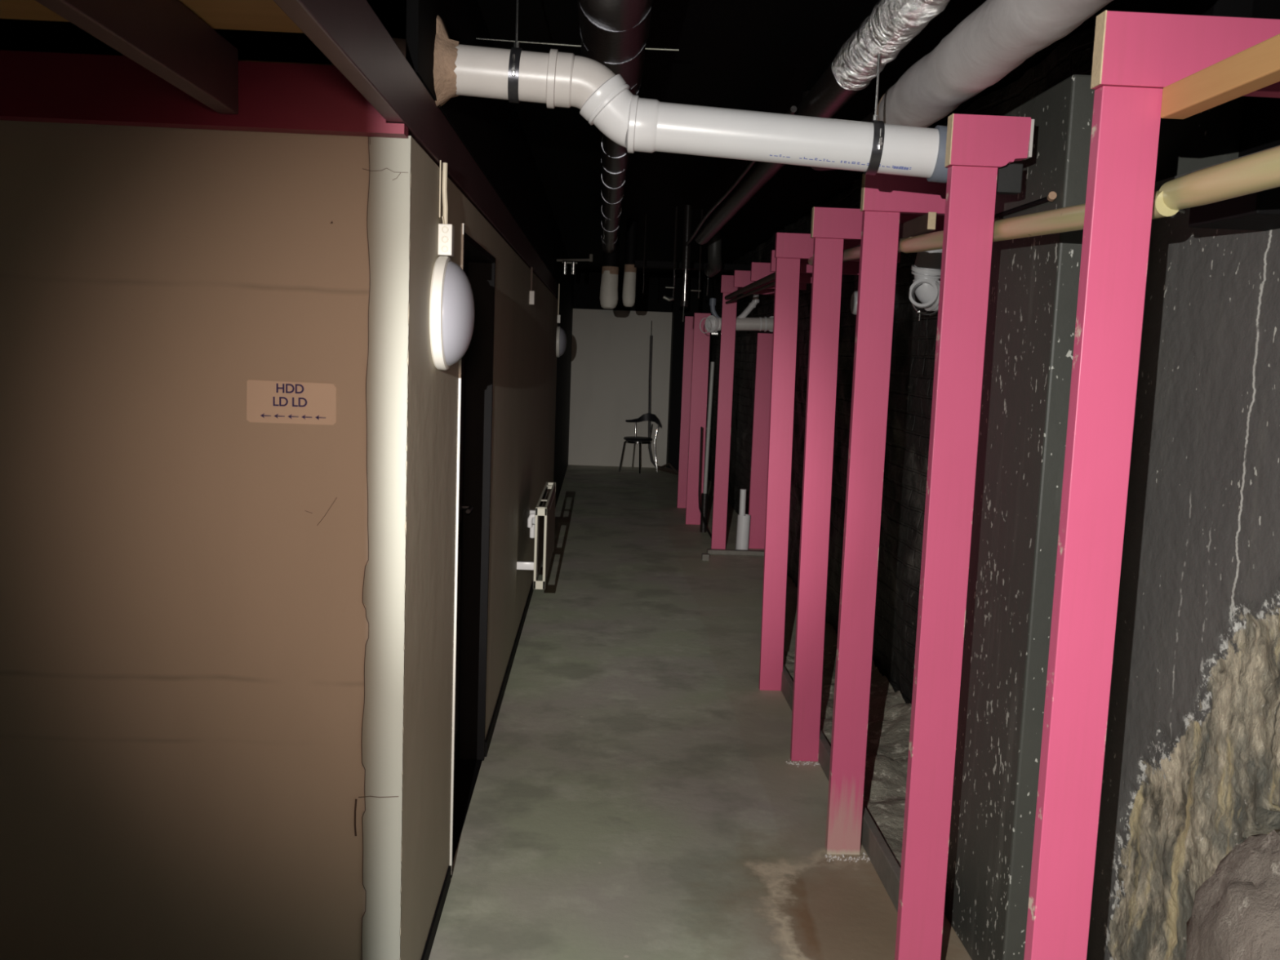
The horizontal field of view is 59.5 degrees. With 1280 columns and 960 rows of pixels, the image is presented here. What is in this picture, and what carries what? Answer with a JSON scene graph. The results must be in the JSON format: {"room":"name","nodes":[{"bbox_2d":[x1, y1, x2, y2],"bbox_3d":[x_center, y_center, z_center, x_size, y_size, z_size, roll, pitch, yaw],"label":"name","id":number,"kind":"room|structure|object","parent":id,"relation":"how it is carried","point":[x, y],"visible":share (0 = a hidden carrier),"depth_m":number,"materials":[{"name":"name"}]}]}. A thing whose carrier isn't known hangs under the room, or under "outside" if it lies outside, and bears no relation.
{"room":"underground passage","nodes":[
{"label":"underground passage","id":0,"kind":"room"},
{"bbox_2d":[0,120,411,959],"bbox_3d":[-1.907,0.237,2.469,2.796,2.018,0.224,2,7,-2],"label":"wall","id":1,"kind":"structure","parent":0,"point":[202,604],"depth_m":2.38,"materials":[{"name":"beige paint"}]},
{"bbox_2d":[0,49,408,137],"bbox_3d":[-1.815,-0.803,2.209,2.690,0.126,0.047,2,7,-2],"label":"header board","id":2,"kind":"object","parent":1,"relation":"on","point":[35,86],"visible":0.73,"depth_m":2.22,"materials":[{"name":"red paint"}]},
{"bbox_2d":[35,0,238,114],"bbox_3d":[-0.784,-0.686,1.338,0.040,0.126,1.770,2,7,-2],"label":"ceiling beam","id":3,"kind":"structure","parent":2,"relation":"attached to","point":[165,37],"depth_m":1.86,"materials":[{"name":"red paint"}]},
{"bbox_2d":[0,0,302,32],"bbox_3d":[-1.218,-0.833,1.820,1.450,0.020,0.490,2,7,-2],"label":"ceiling","id":4,"kind":"structure","parent":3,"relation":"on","point":[237,15],"depth_m":1.99,"materials":[{"name":"brown wood"}]},
{"bbox_2d":[246,379,336,425],"bbox_3d":[-0.732,-0.163,2.352,0.186,0.089,0.003,2,7,-2],"label":"paper sign","id":5,"kind":"object","parent":1,"relation":"attached to","point":[267,401],"visible":1,"depth_m":2.35,"materials":[{"name":"beige paper"}]},
{"bbox_2d":[400,137,573,959],"bbox_3d":[-0.816,-0.766,8.849,0.195,2.620,13.038,2,7,-2],"label":"wall","id":6,"kind":"structure","parent":0,"point":[525,358],"depth_m":3.10,"materials":[{"name":"beige paint"}]},
{"bbox_2d":[273,0,556,296],"bbox_3d":[-0.585,-1.116,5.113,0.036,0.126,9.350,2,7,-2],"label":"ceiling beam","id":7,"kind":"structure","parent":6,"relation":"on","point":[349,33],"depth_m":2.14,"materials":[{"name":"brown paint"}]},
{"bbox_2d":[439,160,448,223],"bbox_3d":[-0.477,-0.696,2.724,0.015,0.150,0.055,2,7,-2],"label":"cable","id":8,"kind":"object","parent":6,"relation":"attached to","point":[444,179],"visible":0.86,"depth_m":2.73,"materials":[{"name":"white plastic"}]},
{"bbox_2d":[438,223,453,257],"bbox_3d":[-0.475,-0.586,2.739,0.034,0.075,0.043,2,7,-2],"label":"block","id":9,"kind":"object","parent":6,"relation":"attached to","point":[446,231],"visible":1,"depth_m":2.72,"materials":[{"name":"white plastic"}]},
{"bbox_2d":[429,256,474,370],"bbox_3d":[-0.454,-0.409,2.757,0.090,0.278,0.278,2,7,-2],"label":"wall lamp","id":10,"kind":"object","parent":6,"relation":"attached to","point":[451,307],"visible":1,"depth_m":2.66,"materials":[{"name":"white plastic"}]},
{"bbox_2d":[442,261,474,365],"bbox_3d":[-0.442,-0.408,2.758,0.066,0.256,0.256,2,7,-2],"label":"diffuser","id":11,"kind":"object","parent":10,"relation":"attached to","point":[458,301],"depth_m":2.67,"materials":[{"name":"white glass"}]},
{"bbox_2d":[453,260,482,860],"bbox_3d":[-0.629,0.189,3.753,0.142,1.912,0.980,2,7,-2],"label":"door","id":12,"kind":"structure","parent":6,"relation":"in","point":[466,771],"depth_m":4.12,"materials":[{"name":"black paint"}]},
{"bbox_2d":[449,222,495,877],"bbox_3d":[-0.599,0.179,3.752,0.102,1.935,0.994,2,7,-2],"label":"door frame","id":13,"kind":"structure","parent":6,"relation":"attached to","point":[481,264],"depth_m":4.20,"materials":[{"name":"black paint"}]},
{"bbox_2d":[421,577,533,959],"bbox_3d":[-0.676,0.805,6.469,0.012,0.060,7.900,2,7,-2],"label":"baseboard","id":14,"kind":"structure","parent":6,"relation":"attached to","point":[428,948],"depth_m":4.50,"materials":[{"name":"black paint"}]},
{"bbox_2d":[528,266,535,305],"bbox_3d":[-0.593,-1.070,6.176,0.028,0.205,0.070,2,7,-2],"label":"junction box","id":15,"kind":"object","parent":6,"relation":"attached to","point":[532,293],"visible":1,"depth_m":6.15,"materials":[{"name":"white plastic"}]},
{"bbox_2d":[516,481,555,589],"bbox_3d":[-0.585,0.291,6.401,0.152,0.432,1.132,2,7,-2],"label":"radiator","id":16,"kind":"object","parent":6,"relation":"attached to","point":[540,520],"visible":1,"depth_m":5.98,"materials":[{"name":"white metal"}]},
{"bbox_2d":[535,481,555,508],"bbox_3d":[-0.532,0.081,6.379,0.057,0.006,1.120,2,7,-2],"label":"grille","id":17,"kind":"object","parent":16,"relation":"attached to","point":[548,485],"depth_m":6.36,"materials":[{"name":"beige metal"}]},
{"bbox_2d":[557,284,559,315],"bbox_3d":[-0.728,-1.619,10.041,0.011,0.275,0.011,5,7,20],"label":"cable","id":18,"kind":"object","parent":6,"relation":"attached to","point":[558,284],"visible":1,"depth_m":10.04,"materials":[{"name":"white plastic"}]},
{"bbox_2d":[557,315,560,323],"bbox_3d":[-0.729,-1.447,10.066,0.028,0.073,0.070,2,7,-2],"label":"block","id":19,"kind":"object","parent":6,"relation":"attached to","point":[558,316],"visible":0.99,"depth_m":10.03,"materials":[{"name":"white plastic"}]},
{"bbox_2d":[555,326,566,357],"bbox_3d":[-0.706,-1.246,10.106,0.090,0.280,0.280,2,7,-2],"label":"wall lamp","id":20,"kind":"object","parent":6,"relation":"attached to","point":[561,341],"visible":1,"depth_m":10.01,"materials":[{"name":"white plastic"}]},
{"bbox_2d":[559,327,566,355],"bbox_3d":[-0.695,-1.245,10.106,0.066,0.258,0.258,2,7,-2],"label":"diffuser","id":21,"kind":"object","parent":20,"relation":"attached to","point":[562,337],"depth_m":10.02,"materials":[{"name":"white glass"}]},
{"bbox_2d":[0,0,1119,275],"bbox_3d":[-1.165,-1.800,5.844,6.000,0.100,19.100,2,7,-2],"label":"ceiling","id":22,"kind":"structure","parent":0,"point":[761,55],"depth_m":4.18,"materials":[{"name":"black paint"}]},
{"bbox_2d":[507,0,523,103],"bbox_3d":[-0.287,-1.117,2.623,0.030,0.449,0.136,2,7,-2],"label":"hanger","id":23,"kind":"object","parent":22,"relation":"hanging from","point":[515,52],"visible":0.92,"depth_m":2.60,"materials":[{"name":"metal"}]},
{"bbox_2d":[391,15,947,182],"bbox_3d":[0.093,-0.897,2.635,1.537,0.340,0.180,2,7,1],"label":"drain pipe","id":24,"kind":"object","parent":23,"relation":"hanging from","point":[554,78],"visible":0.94,"depth_m":2.61,"materials":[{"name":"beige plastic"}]},
{"bbox_2d":[546,48,574,108],"bbox_3d":[-0.188,-0.949,2.653,0.064,0.134,0.133,2,7,-2],"label":"socket","id":25,"kind":"object","parent":24,"relation":"attached to","point":[560,66],"depth_m":2.60,"materials":[{"name":"beige plastic"}]},
{"bbox_2d":[626,94,659,153],"bbox_3d":[0.008,-0.846,2.666,0.077,0.133,0.132,2,7,-2],"label":"socket","id":26,"kind":"object","parent":24,"relation":"attached to","point":[642,113],"depth_m":2.61,"materials":[{"name":"white plastic"}]},
{"bbox_2d":[599,225,619,309],"bbox_3d":[-0.243,-1.737,9.056,0.151,0.698,0.146,2,7,-2],"label":"pipe stub","id":27,"kind":"object","parent":22,"relation":"hanging from","point":[608,297],"visible":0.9,"depth_m":9.02,"materials":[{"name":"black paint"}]},
{"bbox_2d":[577,0,653,95],"bbox_3d":[-0.046,-1.100,2.298,0.181,0.182,2.422,2,7,-2],"label":"duct","id":28,"kind":"object","parent":22,"relation":"hanging from","point":[614,33],"visible":0.71,"depth_m":2.71,"materials":[{"name":"metal"}]},
{"bbox_2d":[600,133,629,253],"bbox_3d":[-0.154,-1.528,6.162,0.121,0.118,5.400,2,7,-2],"label":"pipe","id":29,"kind":"object","parent":28,"relation":"attached to","point":[615,157],"visible":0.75,"depth_m":5.30,"materials":[{"name":"metal"}]},
{"bbox_2d":[622,221,637,306],"bbox_3d":[-0.081,-1.743,9.062,0.107,0.675,0.106,2,7,-2],"label":"pendant lamp","id":30,"kind":"object","parent":22,"relation":"hanging from","point":[629,275],"visible":0.98,"depth_m":9.02,"materials":[{"name":"white"}]},
{"bbox_2d":[672,206,678,296],"bbox_3d":[0.250,-1.627,7.978,0.017,0.630,0.017,-1,7,-25],"label":"rod","id":31,"kind":"object","parent":22,"relation":"hanging from","point":[677,207],"visible":1,"depth_m":7.97,"materials":[{"name":"metal"}]},
{"bbox_2d":[680,204,692,321],"bbox_3d":[0.325,-1.526,7.902,0.060,0.812,0.080,2,7,-2],"label":"metal pipe","id":32,"kind":"object","parent":22,"relation":"hanging from","point":[687,217],"visible":1,"depth_m":7.86,"materials":[{"name":"metal"}]},
{"bbox_2d":[662,285,674,301],"bbox_3d":[0.204,-1.326,7.961,0.082,0.109,0.031,2,7,-2],"label":"valve","id":33,"kind":"object","parent":32,"relation":"attached to","point":[665,297],"visible":1,"depth_m":7.95,"materials":[{"name":"metal"}]},
{"bbox_2d":[697,208,702,297],"bbox_3d":[0.437,-1.633,8.084,0.012,0.630,0.011,5,7,20],"label":"rod","id":34,"kind":"object","parent":22,"relation":"hanging from","point":[700,245],"visible":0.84,"depth_m":8.09,"materials":[{"name":"metal"}]},
{"bbox_2d":[706,262,709,295],"bbox_3d":[0.510,-1.668,8.284,0.011,0.600,0.010,-1,7,-25],"label":"rod","id":35,"kind":"object","parent":22,"relation":"hanging from","point":[708,262],"visible":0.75,"depth_m":8.30,"materials":[{"name":"metal"}]},
{"bbox_2d":[704,212,722,277],"bbox_3d":[0.564,-1.774,8.476,0.118,0.430,0.703,2,7,1],"label":"pipe","id":36,"kind":"object","parent":22,"relation":"hanging from","point":[714,244],"visible":0.77,"depth_m":8.16,"materials":[{"name":"black metal"}]},
{"bbox_2d":[802,0,1113,170],"bbox_3d":[0.724,-1.153,3.033,0.152,0.454,2.840,2,7,-2],"label":"pipe","id":37,"kind":"object","parent":22,"relation":"hanging from","point":[997,37],"visible":0.89,"depth_m":2.32,"materials":[{"name":"grey plastic"}]},
{"bbox_2d":[694,0,950,244],"bbox_3d":[0.516,-1.275,4.502,0.121,0.121,6.000,2,7,-2],"label":"pipe","id":38,"kind":"object","parent":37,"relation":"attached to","point":[891,24],"visible":0.88,"depth_m":2.84,"materials":[{"name":"silver metal"}]},
{"bbox_2d":[684,106,796,246],"bbox_3d":[0.391,-1.391,5.643,0.032,0.031,4.500,2,7,-2],"label":"overhead cable","id":39,"kind":"object","parent":38,"relation":"attached to","point":[793,109],"visible":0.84,"depth_m":5.13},
{"bbox_2d":[863,53,884,175],"bbox_3d":[0.557,-0.864,2.645,0.034,0.277,0.137,2,7,-2],"label":"hanger","id":40,"kind":"object","parent":38,"relation":"hanging from","point":[878,126],"visible":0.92,"depth_m":2.62,"materials":[{"name":"metal"}]},
{"bbox_3d":[-0.605,-1.542,6.221,0.025,0.458,7.850,2,7,-2],"label":"ceiling panel","id":41,"kind":"object","parent":22,"relation":"attached to","visible":0},
{"bbox_2d":[556,253,592,262],"bbox_3d":[-0.532,-1.812,9.138,0.296,0.070,0.030,2,7,-2],"label":"conduit","id":42,"kind":"object","parent":41,"relation":"attached to","point":[590,260],"visible":1,"depth_m":9.13,"materials":[{"name":"grey metal"}]},
{"bbox_2d":[562,260,577,274],"bbox_3d":[-0.571,-1.726,9.097,0.120,0.107,0.036,2,7,-2],"label":"pipe fitting","id":43,"kind":"object","parent":42,"relation":"attached to","point":[565,263],"visible":1,"depth_m":9.08,"materials":[{"name":"metal"}]},
{"bbox_2d":[475,37,679,50],"bbox_3d":[-0.184,-1.290,3.318,0.600,0.012,0.006,2,7,-2],"label":"wire","id":44,"kind":"object","parent":41,"relation":"attached to","point":[479,38],"visible":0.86,"depth_m":3.31,"materials":[{"name":"metal"}]},
{"bbox_2d":[568,308,672,467],"bbox_3d":[-0.276,-1.246,15.319,1.345,2.120,0.120,2,7,-2],"label":"wall","id":45,"kind":"structure","parent":0,"point":[611,348],"depth_m":15.25,"materials":[{"name":"grey paint"}]},
{"bbox_2d":[573,271,673,312],"bbox_3d":[0.161,-1.494,15.431,2.600,2.620,0.130,2,7,-2],"label":"wall","id":46,"kind":"structure","parent":0,"point":[586,293],"depth_m":15.23,"materials":[{"name":"black paint"}]},
{"bbox_2d":[666,272,712,470],"bbox_3d":[0.692,-1.439,15.128,0.560,2.620,0.520,2,7,-2],"label":"post","id":47,"kind":"object","parent":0,"point":[700,304],"visible":0.29,"depth_m":14.82,"materials":[{"name":"black paint"}]},
{"bbox_2d":[428,464,972,959],"bbox_3d":[-1.266,0.909,6.159,6.000,0.120,19.100,2,7,-2],"label":"floor","id":48,"kind":"structure","parent":0,"point":[636,796],"depth_m":4.19,"materials":[{"name":"concrete"}]},
{"bbox_2d":[618,413,661,473],"bbox_3d":[0.003,-0.495,14.827,0.480,0.771,0.534,5,7,24],"label":"chair","id":49,"kind":"object","parent":48,"relation":"on","point":[648,416],"visible":1,"depth_m":14.86,"materials":[{"name":"black wood"}]},
{"bbox_2d":[648,320,657,467],"bbox_3d":[0.193,-1.159,15.215,0.192,1.992,0.052,5,7,25],"label":"vertical pipe","id":50,"kind":"object","parent":48,"relation":"on","point":[652,461],"visible":0.84,"depth_m":15.23,"materials":[{"name":"metal"}]},
{"bbox_2d":[657,462,678,475],"bbox_3d":[0.420,-0.147,14.665,0.143,0.169,1.130,0,7,-16],"label":"debris","id":51,"kind":"object","parent":48,"relation":"on","point":[663,468],"visible":0.62,"depth_m":14.75,"materials":[{"name":"brown wood"}]},
{"bbox_2d":[676,315,693,507],"bbox_3d":[0.469,-0.685,11.446,0.100,1.955,0.050,2,7,-2],"label":"wooden post","id":52,"kind":"object","parent":48,"relation":"on","point":[689,321],"visible":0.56,"depth_m":11.42,"materials":[{"name":"pink paint"}]},
{"bbox_2d":[684,312,711,524],"bbox_3d":[0.536,-0.558,10.375,0.150,1.955,0.050,2,7,-2],"label":"wooden post","id":53,"kind":"object","parent":48,"relation":"on","point":[700,350],"visible":0.8,"depth_m":10.35,"materials":[{"name":"pink paint"}]},
{"bbox_2d":[697,426,711,538],"bbox_3d":[0.578,0.028,9.646,0.027,0.937,0.521,1,7,-13],"label":"hose","id":54,"kind":"object","parent":48,"relation":"on","point":[701,428],"visible":0.81,"depth_m":9.86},
{"bbox_2d":[701,553,709,560],"bbox_3d":[0.507,0.595,8.701,0.055,0.050,0.100,2,7,-2],"label":"fragment","id":55,"kind":"object","parent":48,"relation":"on","point":[705,557],"visible":1,"depth_m":8.65,"materials":[{"name":"grey wood"}]},
{"bbox_2d":[699,361,714,532],"bbox_3d":[0.596,-0.288,9.960,0.058,1.520,0.058,8,9,42],"label":"conduit pipe","id":56,"kind":"object","parent":48,"relation":"on","point":[704,495],"visible":0.98,"depth_m":9.96,"materials":[{"name":"grey metal"}]},
{"bbox_2d":[706,548,764,555],"bbox_3d":[0.789,0.581,8.982,0.500,0.035,0.062,2,7,-2],"label":"kerb","id":57,"kind":"object","parent":48,"relation":"on","point":[710,551],"visible":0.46,"depth_m":8.95,"materials":[{"name":"grey concrete"}]},
{"bbox_2d":[711,275,774,549],"bbox_3d":[0.832,-0.502,8.910,0.471,2.205,0.036,2,7,-2],"label":"frame","id":58,"kind":"object","parent":48,"relation":"on","point":[726,344],"visible":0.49,"depth_m":8.88,"materials":[{"name":"pink paint"}]},
{"bbox_2d":[735,488,750,550],"bbox_3d":[0.841,0.328,9.094,0.109,0.516,0.104,2,7,-2],"label":"tube","id":59,"kind":"object","parent":48,"relation":"on","point":[743,519],"visible":0.91,"depth_m":9.06,"materials":[{"name":"white plastic"}]},
{"bbox_2d":[748,333,773,548],"bbox_3d":[1.000,-0.312,9.206,0.155,1.772,0.040,2,7,-2],"label":"wooden post","id":60,"kind":"object","parent":48,"relation":"on","point":[760,437],"visible":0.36,"depth_m":9.19,"materials":[{"name":"pink paint"}]},
{"bbox_2d":[786,760,820,766],"bbox_3d":[0.686,1.123,4.402,0.219,0.006,0.124,8,9,44],"label":"crumbs","id":61,"kind":"object","parent":48,"relation":"on","point":[795,762],"visible":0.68,"depth_m":4.43,"materials":[{"name":"beige stone"}]},
{"bbox_2d":[758,232,900,690],"bbox_3d":[0.874,-0.055,5.276,0.576,2.157,0.036,2,7,-2],"label":"frame","id":62,"kind":"object","parent":48,"relation":"on","point":[790,247],"visible":0.81,"depth_m":5.24,"materials":[{"name":"pink paint"}]},
{"bbox_2d":[781,664,900,912],"bbox_3d":[0.723,1.068,4.507,0.028,0.095,3.150,2,7,-2],"label":"board","id":63,"kind":"object","parent":48,"relation":"on","point":[887,868],"visible":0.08,"depth_m":3.58,"materials":[{"name":"grey wood"}]},
{"bbox_2d":[782,644,911,866],"bbox_3d":[0.961,1.041,4.674,0.455,0.115,2.730,2,7,-2],"label":"rock","id":64,"kind":"object","parent":48,"relation":"on","point":[889,714],"visible":0.28,"depth_m":4.58,"materials":[{"name":"grey stone"}]},
{"bbox_2d":[825,852,870,862],"bbox_3d":[0.703,1.219,3.586,0.213,0.006,0.132,7,8,33],"label":"crumbs","id":65,"kind":"object","parent":48,"relation":"on","point":[835,856],"visible":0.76,"depth_m":3.61,"materials":[{"name":"beige concrete"}]},
{"bbox_2d":[790,206,944,761],"bbox_3d":[0.872,0.053,4.351,0.523,2.157,0.037,2,7,-2],"label":"frame","id":66,"kind":"object","parent":48,"relation":"on","point":[830,226],"visible":0.89,"depth_m":4.32,"materials":[{"name":"pink paint"}]},
{"bbox_2d":[808,236,911,265],"bbox_3d":[0.808,-0.860,4.264,0.044,0.115,1.692,2,7,-2],"label":"pole","id":67,"kind":"object","parent":66,"relation":"attached to","point":[854,253],"visible":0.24,"depth_m":4.19,"materials":[{"name":"brown wood"}]},
{"bbox_2d":[825,173,946,854],"bbox_3d":[0.899,0.149,3.527,0.525,2.157,0.037,2,7,-2],"label":"frame","id":68,"kind":"object","parent":48,"relation":"on","point":[884,197],"visible":0.75,"depth_m":3.49,"materials":[{"name":"pink paint"}]},
{"bbox_2d":[898,212,936,238],"bbox_3d":[0.863,-0.825,3.769,0.027,0.054,0.825,2,7,-2],"label":"wooden lath","id":69,"kind":"object","parent":68,"relation":"attached to","point":[926,223],"visible":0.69,"depth_m":3.47,"materials":[{"name":"brown wood"}]},
{"bbox_2d":[899,191,1178,253],"bbox_3d":[0.843,-0.586,2.632,0.053,0.117,1.597,2,7,-2],"label":"pipe","id":70,"kind":"object","parent":68,"relation":"attached to","point":[1068,219],"visible":0.58,"depth_m":2.37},
{"bbox_2d":[894,113,1034,959],"bbox_3d":[0.761,0.243,2.680,0.188,2.157,0.040,2,7,-2],"label":"frame","id":71,"kind":"object","parent":48,"relation":"on","point":[977,145],"visible":1,"depth_m":2.65,"materials":[{"name":"pink paint"}]},
{"bbox_2d":[995,163,1022,195],"bbox_3d":[0.849,-0.704,2.615,0.078,0.067,0.033,2,7,-2],"label":"wood block","id":72,"kind":"object","parent":71,"relation":"attached to","point":[1009,180],"visible":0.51,"depth_m":2.60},
{"bbox_2d":[1023,9,1279,959],"bbox_3d":[0.926,0.338,1.910,0.472,2.157,0.037,2,7,-2],"label":"frame","id":73,"kind":"object","parent":48,"relation":"on","point":[1136,55],"visible":0.99,"depth_m":1.84,"materials":[{"name":"pink paint"}]},
{"bbox_2d":[1159,145,1279,209],"bbox_3d":[0.900,-0.418,1.387,0.055,0.057,0.950,2,7,-2],"label":"pipe","id":74,"kind":"object","parent":73,"relation":"attached to","point":[1259,171],"visible":1,"depth_m":1.66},
{"bbox_2d":[1160,33,1279,119],"bbox_3d":[0.863,-0.544,1.319,0.040,0.048,0.927,2,7,-2],"label":"wooden beam","id":75,"kind":"structure","parent":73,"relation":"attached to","point":[1257,67],"depth_m":1.60,"materials":[{"name":"orange wood"}]},
{"bbox_2d":[703,0,1253,703],"bbox_3d":[1.163,-0.706,8.974,0.240,2.620,12.700,2,7,-2],"label":"wall","id":76,"kind":"structure","parent":0,"point":[913,344],"depth_m":5.40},
{"bbox_2d":[634,260,751,271],"bbox_3d":[0.561,-1.703,8.947,1.210,0.050,0.120,2,7,-2],"label":"channel","id":77,"kind":"object","parent":76,"relation":"attached to","point":[637,264],"visible":0.45,"depth_m":8.88,"materials":[{"name":"black paint"}]},
{"bbox_2d":[699,293,773,334],"bbox_3d":[0.798,-1.360,8.914,0.635,0.415,0.161,2,7,-2],"label":"drain pipe","id":78,"kind":"object","parent":76,"relation":"attached to","point":[713,322],"visible":0.91,"depth_m":8.91,"materials":[{"name":"beige plastic"}]},
{"bbox_2d":[699,315,720,333],"bbox_3d":[0.583,-1.238,8.918,0.170,0.143,0.134,-2,8,-32],"label":"socket","id":79,"kind":"object","parent":78,"relation":"attached to","point":[713,322],"depth_m":8.91,"materials":[{"name":"white plastic"}]},
{"bbox_2d":[724,271,775,303],"bbox_3d":[0.709,-1.242,7.331,0.056,0.067,2.896,2,7,-2],"label":"wooden lath","id":80,"kind":"object","parent":76,"relation":"attached to","point":[771,277],"visible":0.67,"depth_m":7.01,"materials":[{"name":"brown wood"}]},
{"bbox_2d":[733,270,806,289],"bbox_3d":[0.894,-1.373,7.691,0.498,0.112,0.036,2,7,-2],"label":"frame","id":81,"kind":"object","parent":76,"relation":"attached to","point":[741,277],"visible":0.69,"depth_m":7.67,"materials":[{"name":"pink paint"}]},
{"bbox_2d":[750,262,812,283],"bbox_3d":[0.926,-1.268,6.869,0.491,0.112,0.036,2,7,-2],"label":"frame","id":82,"kind":"object","parent":76,"relation":"attached to","point":[758,270],"visible":0.44,"depth_m":6.84,"materials":[{"name":"pink paint"}]},
{"bbox_2d":[770,249,859,275],"bbox_3d":[0.952,-1.169,6.025,0.496,0.112,0.036,2,7,-2],"label":"frame","id":83,"kind":"object","parent":76,"relation":"attached to","point":[849,268],"visible":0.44,"depth_m":6.01,"materials":[{"name":"pink paint"}]},
{"bbox_2d":[850,290,857,315],"bbox_3d":[1.157,-0.896,5.677,0.161,0.164,0.130,2,7,-2],"label":"branch","id":84,"kind":"object","parent":76,"relation":"attached to","point":[855,295],"visible":0.28,"depth_m":5.65,"materials":[{"name":"white plastic"}]},
{"bbox_2d":[908,248,942,320],"bbox_3d":[1.180,-0.821,4.555,0.193,0.348,0.185,2,7,-2],"label":"pipe","id":85,"kind":"object","parent":76,"relation":"attached to","point":[926,268],"visible":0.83,"depth_m":4.53,"materials":[{"name":"white plastic"}]},
{"bbox_2d":[908,264,941,311],"bbox_3d":[1.178,-0.784,4.558,0.193,0.192,0.181,2,7,-2],"label":"socket","id":86,"kind":"object","parent":85,"relation":"attached to","point":[926,283],"depth_m":4.53,"materials":[{"name":"white plastic"}]},
{"bbox_2d":[943,74,1244,959],"bbox_3d":[1.209,0.178,2.934,0.550,2.260,0.500,2,7,-2],"label":"wall pier","id":87,"kind":"object","parent":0,"point":[1034,281],"visible":0.35,"depth_m":2.78,"materials":[{"name":"paint"}]},
{"bbox_2d":[994,191,1057,218],"bbox_3d":[0.955,-0.685,2.812,0.023,0.020,0.422,2,7,-2],"label":"rod","id":88,"kind":"object","parent":87,"relation":"attached to","point":[1051,196],"visible":0.82,"depth_m":2.75,"materials":[{"name":"black paint"}]},
{"bbox_2d":[1086,145,1279,959],"bbox_3d":[1.262,0.418,1.906,0.206,2.024,1.600,2,7,-2],"label":"wall","id":89,"kind":"structure","parent":0,"point":[1191,771],"depth_m":2.35,"materials":[{"name":"black paint"}]},
{"bbox_2d":[1178,208,1185,213],"bbox_3d":[1.167,-0.611,2.406,0.032,0.072,0.067,2,7,-2],"label":"cable loop","id":90,"kind":"object","parent":89,"relation":"attached to","point":[1181,211],"visible":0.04,"depth_m":2.42,"materials":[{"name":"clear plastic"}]},
{"bbox_2d":[1186,829,1279,959],"bbox_3d":[1.126,0.908,1.956,0.258,0.640,0.490,2,7,-2],"label":"stone","id":91,"kind":"object","parent":89,"relation":"attached to","point":[1235,915],"visible":1,"depth_m":1.96,"materials":[{"name":"beige stone"}]},
{"bbox_2d":[1188,186,1279,231],"bbox_3d":[1.117,-0.490,2.008,0.152,0.057,0.225,2,7,-2],"label":"wall bracket","id":92,"kind":"object","parent":89,"relation":"attached to","point":[1259,211],"visible":0.72,"depth_m":1.98,"materials":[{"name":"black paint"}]},
{"bbox_2d":[1238,0,1279,157],"bbox_3d":[1.528,0.391,-0.355,0.150,2.620,6.100,2,7,-2],"label":"wall","id":93,"kind":"structure","parent":0,"point":[1260,121],"depth_m":2.50,"materials":[{"name":"black paint"}]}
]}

